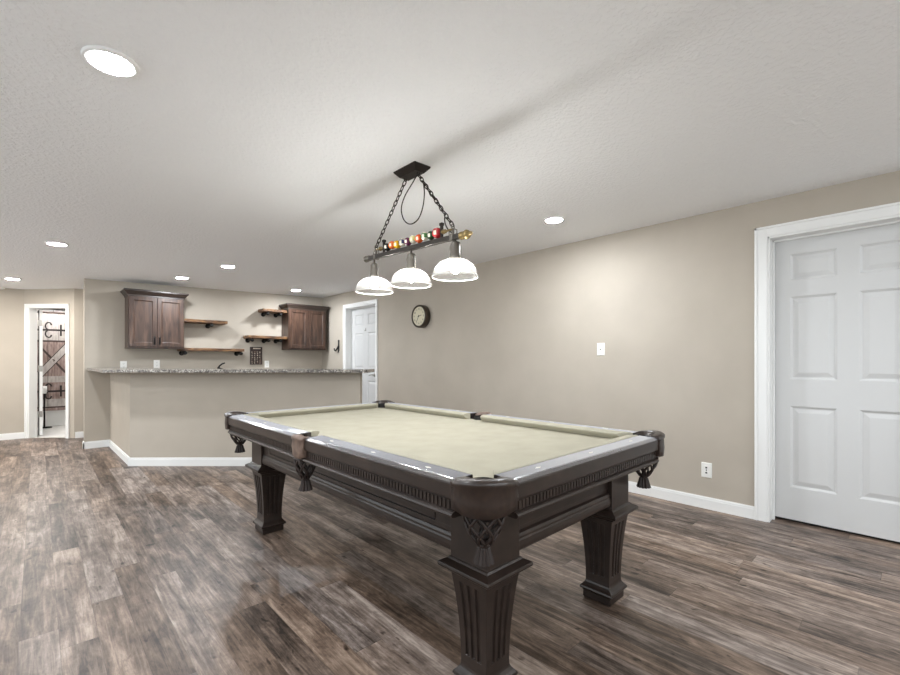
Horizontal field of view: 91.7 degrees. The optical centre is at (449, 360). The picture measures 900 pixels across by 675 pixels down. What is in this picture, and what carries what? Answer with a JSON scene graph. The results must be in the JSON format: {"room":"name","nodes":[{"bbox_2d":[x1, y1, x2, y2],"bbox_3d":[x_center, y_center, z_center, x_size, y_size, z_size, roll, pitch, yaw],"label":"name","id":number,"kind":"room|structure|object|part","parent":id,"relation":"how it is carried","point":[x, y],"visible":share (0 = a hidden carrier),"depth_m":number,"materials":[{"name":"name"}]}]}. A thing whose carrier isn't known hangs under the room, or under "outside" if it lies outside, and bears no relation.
{"room":"game room","nodes":[
{"label":"game room","id":0,"kind":"room"},
{"bbox_2d":[0,288,23,433],"bbox_3d":[-7.313,0.046,5.741,2.453,2.269,0.120,0,0,-43],"label":"wall","id":1,"kind":"structure","parent":0,"point":[11,300],"depth_m":6.45,"materials":[{"name":"beige paint"}]},
{"bbox_2d":[0,432,23,439],"bbox_3d":[-7.267,1.114,5.692,2.453,0.092,0.014,0,0,-43],"label":"baseboard","id":2,"kind":"structure","parent":1,"relation":"attached to","point":[20,435],"depth_m":6.44,"materials":[{"name":"white paint"}]},
{"bbox_2d":[24,289,73,437],"bbox_3d":[-6.005,0.038,6.599,0.750,2.283,0.120,0,0,0],"label":"wall","id":3,"kind":"structure","parent":0,"point":[31,296],"depth_m":6.54,"materials":[{"name":"beige paint"}]},
{"bbox_2d":[38,310,42,435],"bbox_3d":[-6.483,0.181,6.907,0.051,1.934,0.565,0,0,-43],"label":"door","id":4,"kind":"structure","parent":3,"relation":"in","point":[40,312],"depth_m":6.71,"materials":[{"name":"white paint"}]},
{"bbox_2d":[24,304,69,437],"bbox_3d":[-6.029,0.154,6.592,0.662,2.011,0.146,0,0,0],"label":"trim","id":5,"kind":"structure","parent":3,"relation":"attached to","point":[30,310],"depth_m":6.53,"materials":[{"name":"white paint"}]},
{"bbox_2d":[37,309,64,311],"bbox_3d":[-6.900,0.031,7.231,2.300,2.297,2.510,0,0,-43],"label":"wall","id":6,"kind":"structure","parent":0,"point":[37,309],"depth_m":8.24,"materials":[{"name":"white paint"}]},
{"bbox_3d":[-7.164,-0.892,7.511,2.096,0.062,0.054,0,0,-43],"label":"shower rod","id":7,"kind":"object","parent":6,"relation":"attached to","visible":0},
{"bbox_2d":[37,311,64,410],"bbox_3d":[-6.982,0.006,7.683,1.500,1.737,0.021,0,0,-43],"label":"shower curtain","id":8,"kind":"object","parent":7,"relation":"hanging from","point":[53,322],"visible":0.31,"depth_m":7.68,"materials":[{"name":"brown fabric"}]},
{"bbox_2d":[74,289,83,437],"bbox_3d":[-5.198,0.024,7.030,1.302,2.311,0.120,0,0,-43],"label":"wall","id":9,"kind":"structure","parent":0,"point":[78,293],"depth_m":6.57,"materials":[{"name":"beige paint"}]},
{"bbox_2d":[75,431,83,437],"bbox_3d":[-5.185,1.114,6.950,1.192,0.092,0.014,0,0,-43],"label":"baseboard","id":10,"kind":"structure","parent":9,"relation":"attached to","point":[77,434],"depth_m":6.57,"materials":[{"name":"white paint"}]},
{"bbox_2d":[84,279,321,441],"bbox_3d":[-3.627,0.000,6.946,3.374,2.360,0.120,0,0,-43],"label":"wall","id":11,"kind":"structure","parent":0,"point":[104,304],"depth_m":6.57,"materials":[{"name":"beige paint"}]},
{"bbox_2d":[82,439,109,448],"bbox_3d":[-4.756,1.114,5.870,0.282,0.092,0.134,0,0,-43],"label":"baseboard","id":12,"kind":"structure","parent":11,"relation":"attached to","point":[101,443],"depth_m":5.81,"materials":[{"name":"white paint"}]},
{"bbox_2d":[120,361,126,366],"bbox_3d":[-4.507,0.062,6.026,0.074,0.116,0.009,0,0,-43],"label":"wall outlet","id":13,"kind":"object","parent":11,"relation":"attached to","point":[122,363],"visible":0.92,"depth_m":6.02,"materials":[{"name":"white plastic"}]},
{"bbox_2d":[120,288,188,348],"bbox_3d":[-4.143,-0.567,6.137,0.755,0.794,0.344,0,0,-43],"label":"upper cabinet","id":14,"kind":"object","parent":11,"relation":"attached to","point":[153,319],"visible":0.99,"depth_m":6.01,"materials":[{"name":"brown wood"}]},
{"bbox_3d":[-4.168,-0.534,5.932,0.313,0.672,0.019,0,0,-43],"label":"door","id":15,"kind":"part","parent":14,"relation":"part of","materials":[{"name":"brown wood"}]},
{"bbox_3d":[-4.143,-0.918,6.137,0.755,0.092,0.343,0,0,-43],"label":"crown moulding","id":16,"kind":"part","parent":14,"relation":"part of","materials":[{"name":"wood"}]},
{"bbox_3d":[-3.937,-0.534,6.150,0.313,0.672,0.019,0,0,-43],"label":"door","id":17,"kind":"part","parent":14,"relation":"part of","materials":[{"name":"brown wood"}]},
{"bbox_2d":[154,360,159,367],"bbox_3d":[-4.226,0.046,6.291,0.074,0.116,0.009,0,0,-43],"label":"wall outlet","id":18,"kind":"object","parent":11,"relation":"attached to","point":[156,362],"visible":0.98,"depth_m":6.29,"materials":[{"name":"white plastic"}]},
{"bbox_2d":[184,319,227,327],"bbox_3d":[-3.719,-0.556,6.600,0.593,0.112,0.253,0,0,-43],"label":"wall shelf","id":19,"kind":"object","parent":11,"relation":"attached to","point":[209,323],"visible":0.98,"depth_m":6.57,"materials":[{"name":"brown wood"}]},
{"bbox_2d":[177,348,243,355],"bbox_3d":[-3.642,-0.133,6.673,0.870,0.109,0.251,0,0,-43],"label":"wall shelf","id":20,"kind":"object","parent":11,"relation":"attached to","point":[182,351],"visible":0.99,"depth_m":6.58,"materials":[{"name":"brown wood"}]},
{"bbox_2d":[250,347,261,364],"bbox_3d":[-3.212,-0.084,7.232,0.193,0.292,0.028,0,0,-43],"label":"wall sign","id":21,"kind":"object","parent":11,"relation":"attached to","point":[255,352],"visible":1,"depth_m":7.22,"materials":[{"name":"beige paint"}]},
{"bbox_2d":[243,335,286,342],"bbox_3d":[-3.051,-0.352,7.231,0.625,0.112,0.253,0,0,-43],"label":"wall shelf","id":22,"kind":"object","parent":11,"relation":"attached to","point":[248,338],"visible":1,"depth_m":7.15,"materials":[{"name":"brown wood"}]},
{"bbox_2d":[258,308,286,317],"bbox_3d":[-2.969,-0.796,7.308,0.390,0.112,0.253,0,0,-43],"label":"wall shelf","id":23,"kind":"object","parent":11,"relation":"attached to","point":[263,311],"visible":1,"depth_m":7.27,"materials":[{"name":"brown wood"}]},
{"bbox_2d":[279,303,329,350],"bbox_3d":[-2.547,-0.576,7.645,0.773,0.776,0.343,0,0,-43],"label":"upper cabinet","id":24,"kind":"object","parent":11,"relation":"attached to","point":[304,326],"visible":1,"depth_m":7.50,"materials":[{"name":"brown wood"}]},
{"bbox_3d":[-2.575,-0.543,7.437,0.322,0.654,0.019,0,0,-43],"label":"door","id":25,"kind":"part","parent":24,"relation":"part of","materials":[{"name":"brown wood"}]},
{"bbox_3d":[-2.547,-0.918,7.645,0.773,0.092,0.343,0,0,-43],"label":"crown moulding","id":26,"kind":"part","parent":24,"relation":"part of","materials":[{"name":"wood"}]},
{"bbox_3d":[-2.337,-0.543,7.661,0.322,0.654,0.019,0,0,-43],"label":"door","id":27,"kind":"part","parent":24,"relation":"part of","materials":[{"name":"brown wood"}]},
{"bbox_2d":[110,373,361,457],"bbox_3d":[-2.897,0.654,5.079,3.784,1.051,0.845,0,0,17],"label":"wall","id":28,"kind":"structure","parent":0,"point":[152,414],"depth_m":4.83,"materials":[{"name":"beige paint"}]},
{"bbox_2d":[109,440,251,465],"bbox_3d":[-2.893,1.114,5.047,3.803,0.092,0.806,0,0,15],"label":"baseboard","id":29,"kind":"structure","parent":28,"relation":"attached to","point":[153,461],"depth_m":4.81,"materials":[{"name":"white paint"}]},
{"bbox_2d":[87,367,374,372],"bbox_3d":[-2.883,0.110,5.014,4.084,0.036,1.273,0,0,18],"label":"bar","id":30,"kind":"object","parent":28,"relation":"on","point":[121,369],"visible":1,"depth_m":4.58,"materials":[{"name":"stone"}]},
{"bbox_2d":[0,0,899,297],"bbox_3d":[-2.445,-1.148,3.571,6.850,0.278,14.050,0,0,-43],"label":"ceiling","id":31,"kind":"structure","parent":0,"point":[266,139],"depth_m":2.04,"materials":[{"name":"white paint"}]},
{"bbox_2d":[4,277,21,279],"bbox_3d":[-5.671,-1.063,5.658,0.168,0.019,0.168,0,0,-43],"label":"recessed light","id":32,"kind":"object","parent":31,"relation":"in","point":[8,278],"visible":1,"depth_m":5.62,"materials":[{"name":"white paint"}]},
{"bbox_2d":[45,241,68,246],"bbox_3d":[-3.602,-1.071,4.001,0.168,0.019,0.168,0,0,-43],"label":"recessed light","id":33,"kind":"object","parent":31,"relation":"in","point":[54,243],"visible":1,"depth_m":3.98,"materials":[{"name":"white paint"}]},
{"bbox_2d":[81,45,139,77],"bbox_3d":[-1.219,-1.073,1.571,0.168,0.019,0.168,0,0,-43],"label":"recessed light","id":34,"kind":"object","parent":31,"relation":"in","point":[106,60],"visible":1,"depth_m":1.55,"materials":[{"name":"white paint"}]},
{"bbox_2d":[175,276,188,278],"bbox_3d":[-3.552,-1.101,5.786,0.168,0.019,0.168,0,0,-43],"label":"recessed light","id":35,"kind":"object","parent":31,"relation":"in","point":[177,277],"visible":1,"depth_m":5.74,"materials":[{"name":"white paint"}]},
{"bbox_2d":[220,265,235,267],"bbox_3d":[-2.598,-1.106,5.108,0.168,0.019,0.168,0,0,-43],"label":"recessed light","id":36,"kind":"object","parent":31,"relation":"in","point":[224,266],"visible":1,"depth_m":5.08,"materials":[{"name":"white paint"}]},
{"bbox_2d":[355,161,478,294],"bbox_3d":[-0.229,-0.771,2.536,0.243,0.678,0.992,0,0,-43],"label":"pendant light","id":37,"kind":"object","parent":31,"relation":"hanging from","point":[415,169],"visible":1,"depth_m":2.49,"materials":[{"name":"white glass"}]},
{"bbox_2d":[370,260,378,279],"bbox_3d":[-0.486,-0.589,2.808,0.060,0.127,0.074,0,0,-5],"label":"socket","id":38,"kind":"object","parent":37,"relation":"attached to","point":[374,270],"depth_m":2.79,"materials":[{"name":"grey metal"}]},
{"bbox_3d":[-0.486,-0.490,2.808,0.048,0.060,0.048,0,0,-43],"label":"bulb","id":39,"kind":"part","parent":37,"relation":"part of","materials":[{"name":"white glass"}]},
{"bbox_3d":[-0.368,-0.893,2.683,0.025,0.347,0.320,0,0,-43],"label":"chain","id":40,"kind":"part","parent":37,"relation":"part of","materials":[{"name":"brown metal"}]},
{"bbox_2d":[406,250,415,271],"bbox_3d":[-0.225,-0.581,2.532,0.074,0.119,0.060,0,0,8],"label":"socket","id":41,"kind":"object","parent":37,"relation":"attached to","point":[411,257],"depth_m":2.51,"materials":[{"name":"grey metal"}]},
{"bbox_3d":[-0.225,-0.486,2.532,0.048,0.060,0.048,0,0,-43],"label":"bulb","id":42,"kind":"part","parent":37,"relation":"part of","materials":[{"name":"white glass"}]},
{"bbox_3d":[-0.229,-0.698,2.535,0.028,0.047,0.710,0,0,-43],"label":"rod","id":43,"kind":"part","parent":37,"relation":"part of","materials":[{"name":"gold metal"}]},
{"bbox_3d":[-0.136,-0.868,2.434,0.035,0.396,0.416,0,0,-43],"label":"cord","id":44,"kind":"part","parent":37,"relation":"part of","materials":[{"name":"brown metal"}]},
{"bbox_3d":[-0.082,-0.882,2.380,0.025,0.370,0.299,0,0,-43],"label":"chain","id":45,"kind":"part","parent":37,"relation":"part of","materials":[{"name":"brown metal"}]},
{"bbox_3d":[-0.044,-0.698,2.341,0.020,0.082,0.022,0,0,-43],"label":"post","id":46,"kind":"part","parent":37,"relation":"part of","materials":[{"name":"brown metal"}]},
{"bbox_2d":[449,240,461,261],"bbox_3d":[0.027,-0.572,2.265,0.074,0.111,0.060,0,0,8],"label":"socket","id":47,"kind":"object","parent":37,"relation":"attached to","point":[455,249],"depth_m":2.24,"materials":[{"name":"grey metal"}]},
{"bbox_3d":[0.027,-0.481,2.265,0.048,0.060,0.048,0,0,-43],"label":"bulb","id":48,"kind":"part","parent":37,"relation":"part of","materials":[{"name":"white glass"}]},
{"bbox_2d":[543,216,564,222],"bbox_3d":[0.840,-1.138,3.527,0.168,0.019,0.168,0,0,-43],"label":"recessed light","id":49,"kind":"object","parent":31,"relation":"in","point":[555,219],"visible":1,"depth_m":3.50,"materials":[{"name":"white paint"}]},
{"bbox_2d":[0,425,899,674],"bbox_3d":[-2.445,1.199,3.571,6.850,0.082,14.050,0,0,-43],"label":"floor","id":50,"kind":"structure","parent":0,"point":[109,566],"depth_m":2.21,"materials":[{"name":"wood"}]},
{"bbox_2d":[43,386,51,427],"bbox_3d":[-6.971,0.796,7.529,0.171,0.722,0.156,0,0,-43],"label":"stand","id":51,"kind":"object","parent":50,"relation":"on","point":[44,387],"visible":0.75,"depth_m":7.51,"materials":[{"name":"black metal"}]},
{"bbox_2d":[37,410,64,426],"bbox_3d":[-7.449,0.951,7.813,2.090,0.412,0.690,0,0,-43],"label":"bathtub","id":52,"kind":"object","parent":50,"relation":"on","point":[56,417],"visible":0.02,"depth_m":7.75,"materials":[{"name":"white ceramic"}]},
{"bbox_2d":[224,400,664,674],"bbox_3d":[-0.236,0.752,2.540,1.379,0.815,2.410,0,0,-43],"label":"pool table","id":53,"kind":"object","parent":50,"relation":"on","point":[485,488],"visible":1,"depth_m":1.84,"materials":[{"name":"brown wood"}]},
{"bbox_3d":[-1.240,0.815,2.998,0.242,0.690,0.242,0,0,-43],"label":"leg","id":54,"kind":"part","parent":53,"relation":"part of","materials":[{"name":"brown wood"}]},
{"bbox_3d":[-1.072,0.390,2.520,0.093,0.065,0.994,0,0,-43],"label":"rail","id":55,"kind":"part","parent":53,"relation":"part of","materials":[{"name":"white"}]},
{"bbox_2d":[243,414,318,435],"bbox_3d":[-1.019,0.376,2.570,0.052,0.040,0.994,0,0,-43],"label":"cushion","id":56,"kind":"object","parent":53,"relation":"on","point":[310,432],"depth_m":2.42,"materials":[{"name":"fabric"}]},
{"bbox_3d":[-1.026,0.390,3.376,1.055,0.065,0.093,0,0,-43],"label":"rail","id":57,"kind":"part","parent":53,"relation":"part of","materials":[{"name":"white fabric"}]},
{"bbox_2d":[248,403,377,417],"bbox_3d":[-0.976,0.376,3.323,1.055,0.040,0.052,0,0,-43],"label":"cushion","id":58,"kind":"object","parent":53,"relation":"on","point":[332,409],"depth_m":3.27,"materials":[{"name":"fabric"}]},
{"bbox_3d":[-0.303,0.390,1.707,0.093,0.065,0.994,0,0,-43],"label":"rail","id":59,"kind":"part","parent":53,"relation":"part of","materials":[{"name":"white"}]},
{"bbox_2d":[323,434,472,474],"bbox_3d":[-0.251,0.376,1.757,0.052,0.040,0.994,0,0,-43],"label":"cushion","id":60,"kind":"object","parent":53,"relation":"on","point":[381,449],"depth_m":1.65,"materials":[{"name":"fabric"}]},
{"bbox_2d":[385,403,469,418],"bbox_3d":[-0.222,0.376,3.323,0.052,0.040,0.994,0,0,-43],"label":"cushion","id":61,"kind":"object","parent":53,"relation":"on","point":[390,406],"depth_m":3.23,"materials":[{"name":"fabric"}]},
{"bbox_3d":[-0.169,0.390,3.373,0.093,0.065,0.994,0,0,-43],"label":"rail","id":62,"kind":"part","parent":53,"relation":"part of","materials":[{"name":"white fabric"}]},
{"bbox_3d":[0.125,0.815,1.553,0.242,0.690,0.242,0,0,-43],"label":"leg","id":63,"kind":"part","parent":53,"relation":"part of","materials":[{"name":"brown wood"}]},
{"bbox_2d":[480,415,632,438],"bbox_3d":[0.546,0.376,2.510,0.052,0.040,0.994,0,0,-43],"label":"cushion","id":64,"kind":"object","parent":53,"relation":"on","point":[599,433],"depth_m":2.44,"materials":[{"name":"fabric"}]},
{"bbox_3d":[0.599,0.390,2.560,0.093,0.065,0.994,0,0,-43],"label":"rail","id":65,"kind":"part","parent":53,"relation":"part of","materials":[{"name":"white fabric"}]},
{"bbox_2d":[493,435,637,477],"bbox_3d":[0.504,0.376,1.757,1.055,0.040,0.052,0,0,-43],"label":"cushion","id":66,"kind":"object","parent":53,"relation":"on","point":[510,468],"depth_m":1.64,"materials":[{"name":"fabric"}]},
{"bbox_3d":[0.554,0.390,1.704,1.055,0.065,0.093,0,0,-43],"label":"rail","id":67,"kind":"part","parent":53,"relation":"part of","materials":[{"name":"white"}]},
{"bbox_3d":[0.754,0.815,2.147,0.242,0.690,0.242,0,0,-43],"label":"leg","id":68,"kind":"part","parent":53,"relation":"part of","materials":[{"name":"brown wood"}]},
{"bbox_2d":[322,171,899,505],"bbox_3d":[1.115,-0.002,4.492,0.150,2.363,10.200,0,0,-43],"label":"wall","id":69,"kind":"structure","parent":0,"point":[671,303],"depth_m":3.92,"materials":[{"name":"beige paint"}]},
{"bbox_2d":[343,299,377,400],"bbox_3d":[-1.421,0.103,7.161,0.171,2.114,1.032,0,0,-43],"label":"trim","id":70,"kind":"structure","parent":69,"relation":"attached to","point":[347,309],"depth_m":7.44,"materials":[{"name":"white paint"}]},
{"bbox_2d":[352,306,374,402],"bbox_3d":[-1.397,0.132,7.184,0.090,2.033,0.894,0,0,-43],"label":"door","id":71,"kind":"structure","parent":69,"relation":"in","point":[363,319],"depth_m":7.20,"materials":[{"name":"white paint"}]},
{"bbox_2d":[411,305,429,327],"bbox_3d":[-0.397,-0.602,5.915,0.091,0.310,0.310,0,0,-43],"label":"wall clock","id":72,"kind":"object","parent":69,"relation":"attached to","point":[420,316],"visible":1,"depth_m":5.87,"materials":[{"name":"brown metal"}]},
{"bbox_2d":[597,343,604,354],"bbox_3d":[1.403,-0.108,4.066,0.016,0.116,0.074,0,0,-43],"label":"wall plate","id":73,"kind":"object","parent":69,"relation":"attached to","point":[600,346],"visible":1,"depth_m":4.06,"materials":[{"name":"white plastic"}]},
{"bbox_2d":[628,481,753,518],"bbox_3d":[1.096,1.114,4.392,0.014,0.092,10.080,0,0,-43],"label":"baseboard","id":74,"kind":"structure","parent":69,"relation":"attached to","point":[742,510],"depth_m":3.47,"materials":[{"name":"white paint"}]},
{"bbox_2d":[701,462,711,477],"bbox_3d":[2.013,0.858,3.426,0.009,0.116,0.074,0,0,-43],"label":"wall outlet","id":75,"kind":"object","parent":69,"relation":"attached to","point":[706,468],"visible":1,"depth_m":3.42,"materials":[{"name":"white plastic"}]},
{"bbox_2d":[704,465,708,474],"bbox_3d":[2.011,0.858,3.424,0.004,0.069,0.033,0,0,-43],"label":"receptacle","id":76,"kind":"object","parent":75,"relation":"attached to","point":[706,467],"depth_m":3.42,"materials":[{"name":"white plastic"}]},
{"bbox_2d":[754,202,899,521],"bbox_3d":[2.623,0.098,2.880,0.171,2.125,0.995,0,0,-43],"label":"trim","id":77,"kind":"structure","parent":69,"relation":"attached to","point":[765,238],"depth_m":3.15,"materials":[{"name":"white paint"}]},
{"bbox_2d":[775,223,899,541],"bbox_3d":[2.670,0.133,2.925,0.035,2.011,0.811,0,0,-43],"label":"door","id":78,"kind":"structure","parent":69,"relation":"in","point":[837,295],"depth_m":2.94,"materials":[{"name":"white paint"}]},
{"bbox_2d":[775,516,899,543],"bbox_3d":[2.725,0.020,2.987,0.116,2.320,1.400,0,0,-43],"label":"threshold","id":79,"kind":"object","parent":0,"point":[775,516],"depth_m":2.97,"materials":[{"name":"grey"}]}
]}

